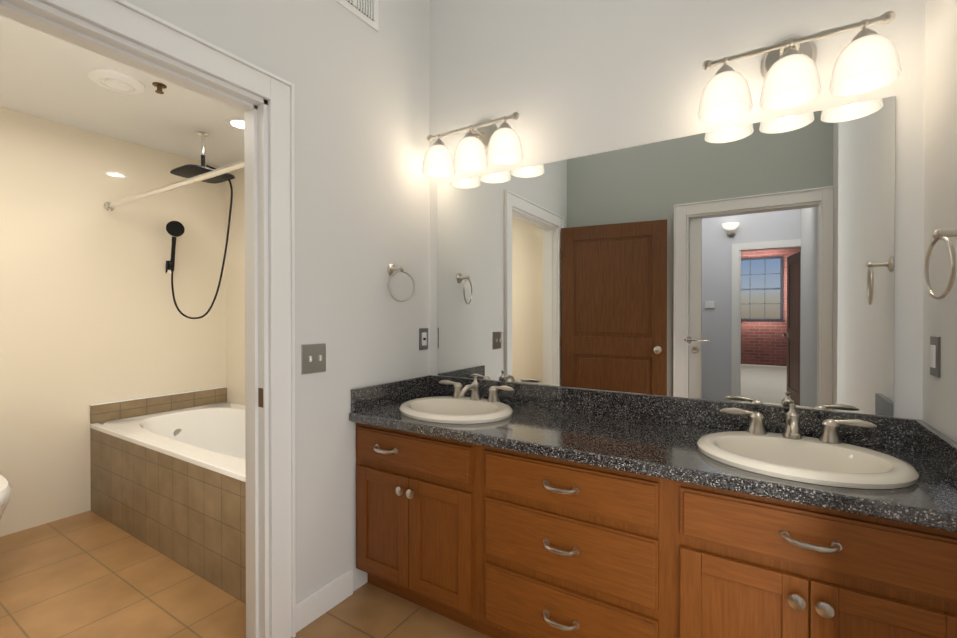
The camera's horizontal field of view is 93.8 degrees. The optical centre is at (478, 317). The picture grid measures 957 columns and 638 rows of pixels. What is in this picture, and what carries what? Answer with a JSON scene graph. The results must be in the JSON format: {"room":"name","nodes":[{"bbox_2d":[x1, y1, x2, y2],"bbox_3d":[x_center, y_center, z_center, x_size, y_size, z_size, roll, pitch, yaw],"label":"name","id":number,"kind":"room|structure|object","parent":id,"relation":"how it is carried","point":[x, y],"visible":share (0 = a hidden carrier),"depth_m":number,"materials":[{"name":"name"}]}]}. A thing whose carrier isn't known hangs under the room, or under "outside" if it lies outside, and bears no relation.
{"room":"bathroom","nodes":[
{"label":"bathroom","id":0,"kind":"room"},
{"bbox_2d":[0,107,225,536],"bbox_3d":[-2.673,-0.023,2.602,0.120,2.500,2.320,0,0,32],"label":"wall","id":1,"kind":"structure","parent":0,"point":[89,313],"depth_m":2.81,"materials":[{"name":"beige paint"}]},
{"bbox_2d":[104,161,244,210],"bbox_3d":[-1.588,-0.717,2.401,1.925,0.060,0.060,0,0,32],"label":"curtain rod","id":2,"kind":"object","parent":1,"relation":"attached to","point":[109,206],"visible":0.58,"depth_m":2.41,"materials":[{"name":"silver metal"}]},
{"bbox_2d":[165,131,234,318],"bbox_3d":[-1.934,-0.580,2.985,0.720,1.191,0.322,0,0,32],"label":"shower","id":3,"kind":"object","parent":1,"relation":"attached to","point":[175,229],"visible":0.98,"depth_m":3.00,"materials":[{"name":"black metal"}]},
{"bbox_2d":[0,15,243,166],"bbox_3d":[-1.856,-1.220,2.081,2.050,0.100,2.320,0,0,32],"label":"ceiling","id":4,"kind":"structure","parent":0,"point":[43,75],"depth_m":2.44,"materials":[{"name":"white paint"}]},
{"bbox_2d":[88,69,144,93],"bbox_3d":[-1.788,-1.158,2.216,0.220,0.026,0.220,0,0,32],"label":"ceiling vent","id":5,"kind":"object","parent":4,"relation":"in","point":[116,81],"visible":0.96,"depth_m":2.19,"materials":[{"name":"white plastic"}]},
{"bbox_2d":[152,82,166,93],"bbox_3d":[-1.609,-1.151,2.258,0.060,0.040,0.060,0,0,32],"label":"sprinkler","id":6,"kind":"object","parent":4,"relation":"attached to","point":[159,86],"visible":1,"depth_m":2.25,"materials":[{"name":"brown metal"}]},
{"bbox_2d":[226,118,243,129],"bbox_3d":[-1.439,-1.170,2.717,0.170,0.007,0.170,0,0,32],"label":"recessed light","id":7,"kind":"object","parent":4,"relation":"in","point":[237,123],"visible":0.6,"depth_m":2.69,"materials":[{"name":"white"}]},
{"bbox_2d":[37,0,429,637],"bbox_3d":[-0.905,-0.567,1.559,0.120,3.600,2.200,0,0,32],"label":"wall","id":8,"kind":"structure","parent":0,"point":[361,178],"depth_m":1.95,"materials":[{"name":"white paint"}]},
{"bbox_2d":[0,0,295,637],"bbox_3d":[-1.067,0.173,1.308,0.178,2.124,1.083,0,0,32],"label":"door frame","id":9,"kind":"structure","parent":8,"relation":"attached to","point":[132,22],"depth_m":1.65,"materials":[{"name":"white"}]},
{"bbox_2d":[301,343,325,373],"bbox_3d":[-0.665,0.168,1.817,0.016,0.117,0.115,0,0,32],"label":"switch plate","id":10,"kind":"object","parent":8,"relation":"attached to","point":[313,358],"visible":1,"depth_m":1.81,"materials":[{"name":"silver metal"}]},
{"bbox_2d":[335,0,377,31],"bbox_3d":[-0.553,-1.534,1.984,0.016,0.370,0.305,0,0,32],"label":"air vent","id":11,"kind":"object","parent":8,"relation":"in","point":[366,11],"visible":1,"depth_m":2.04,"materials":[{"name":"white metal"}]},
{"bbox_2d":[387,264,414,301],"bbox_3d":[-0.391,-0.167,2.184,0.088,0.191,0.150,0,0,32],"label":"ring","id":12,"kind":"object","parent":8,"relation":"attached to","point":[392,269],"visible":1,"depth_m":2.18,"materials":[{"name":"silver metal"}]},
{"bbox_2d":[419,328,427,349],"bbox_3d":[-0.294,0.118,2.413,0.010,0.116,0.072,0,0,32],"label":"electrical outlet plate","id":13,"kind":"object","parent":8,"relation":"attached to","point":[423,338],"visible":1,"depth_m":2.40,"materials":[{"name":"silver metal"}]},
{"bbox_2d":[225,168,244,404],"bbox_3d":[-1.207,-0.026,3.122,2.050,2.500,0.120,0,0,32],"label":"wall","id":14,"kind":"structure","parent":0,"point":[235,318],"depth_m":3.47,"materials":[{"name":"beige paint"}]},
{"bbox_2d":[0,510,490,637],"bbox_3d":[-0.886,1.263,1.558,4.265,0.060,2.440,0,0,32],"label":"floor","id":15,"kind":"structure","parent":0,"point":[89,574],"depth_m":1.94,"materials":[{"name":"brown tile"}]},
{"bbox_2d":[0,475,11,519],"bbox_3d":[-2.460,0.855,2.048,0.830,0.750,0.414,0,0,32],"label":"toilet","id":16,"kind":"object","parent":15,"relation":"on","point":[5,488],"visible":1,"depth_m":2.01,"materials":[{"name":"white ceramic"}]},
{"bbox_2d":[90,386,245,603],"bbox_3d":[-1.419,0.889,2.681,1.922,0.674,0.854,0,0,32],"label":"tub","id":17,"kind":"object","parent":15,"relation":"on","point":[169,483],"visible":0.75,"depth_m":2.41,"materials":[{"name":"brown tile"}]},
{"bbox_2d":[349,375,956,637],"bbox_3d":[0.409,0.758,1.690,1.971,0.948,0.591,0,0,32],"label":"bathroom vanity","id":18,"kind":"object","parent":15,"relation":"on","point":[495,509],"visible":1,"depth_m":1.42,"materials":[{"name":"brown wood"}]},
{"bbox_2d":[349,393,956,540],"bbox_3d":[0.413,0.442,1.694,1.971,0.040,0.576,0,0,32],"label":"countertop","id":19,"kind":"structure","parent":18,"relation":"on","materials":[{"name":"black stone"}]},
{"bbox_2d":[399,376,513,447],"bbox_3d":[-0.104,0.421,1.995,0.530,0.278,0.440,0,0,32],"label":"sink","id":20,"kind":"object","parent":19,"relation":"in","point":[473,413],"depth_m":2.01,"materials":[{"name":"beige ceramic"}]},
{"bbox_2d":[697,403,919,517],"bbox_3d":[0.947,0.426,1.336,0.530,0.278,0.440,0,0,32],"label":"sink","id":21,"kind":"object","parent":19,"relation":"in","point":[826,462],"depth_m":1.32,"materials":[{"name":"beige ceramic"}]},
{"bbox_2d":[429,0,924,419],"bbox_3d":[0.597,-0.569,1.982,2.215,3.600,0.127,0,0,32],"label":"mirror","id":22,"kind":"object","parent":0,"point":[753,263],"depth_m":1.79,"materials":[{"name":"clear glass"}]},
{"bbox_2d":[422,112,523,177],"bbox_3d":[-0.029,-0.865,2.181,0.552,0.268,0.210,0,0,32],"label":"sconce","id":23,"kind":"object","parent":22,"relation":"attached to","point":[501,145],"visible":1,"depth_m":2.14,"materials":[{"name":"white glass"}]},
{"bbox_2d":[698,11,901,122],"bbox_3d":[1.047,-0.861,1.506,0.552,0.268,0.210,0,0,32],"label":"sconce","id":24,"kind":"object","parent":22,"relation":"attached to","point":[867,60],"visible":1,"depth_m":1.46,"materials":[{"name":"white glass"}]},
{"bbox_2d":[923,0,956,441],"bbox_3d":[0.125,-0.553,-0.741,0.120,3.600,5.000,0,0,32],"label":"wall","id":25,"kind":"structure","parent":0,"point":[940,212],"depth_m":1.28,"materials":[{"name":"white paint"}]},
{"bbox_2d":[930,336,940,377],"bbox_3d":[1.331,0.115,1.306,0.010,0.116,0.072,0,0,32],"label":"switch plate","id":26,"kind":"object","parent":25,"relation":"attached to","point":[935,351],"visible":1,"depth_m":1.29,"materials":[{"name":"silver metal"}]},
{"bbox_2d":[924,229,956,298],"bbox_3d":[1.153,-0.139,1.085,0.076,0.191,0.155,0,0,32],"label":"ring","id":27,"kind":"object","parent":25,"relation":"attached to","point":[940,234],"visible":1,"depth_m":1.09,"materials":[{"name":"silver metal"}]},
{"bbox_3d":[-0.570,-0.558,0.121,1.975,3.600,0.120,0,0,32],"label":"wall","id":28,"kind":"structure","parent":0,"visible":0},
{"bbox_2d":[296,569,352,632],"bbox_3d":[-0.642,1.176,1.864,0.013,0.110,0.301,0,0,32],"label":"baseboard","id":29,"kind":"structure","parent":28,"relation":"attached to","point":[315,605],"depth_m":1.84,"materials":[{"name":"white wood"}]}
]}

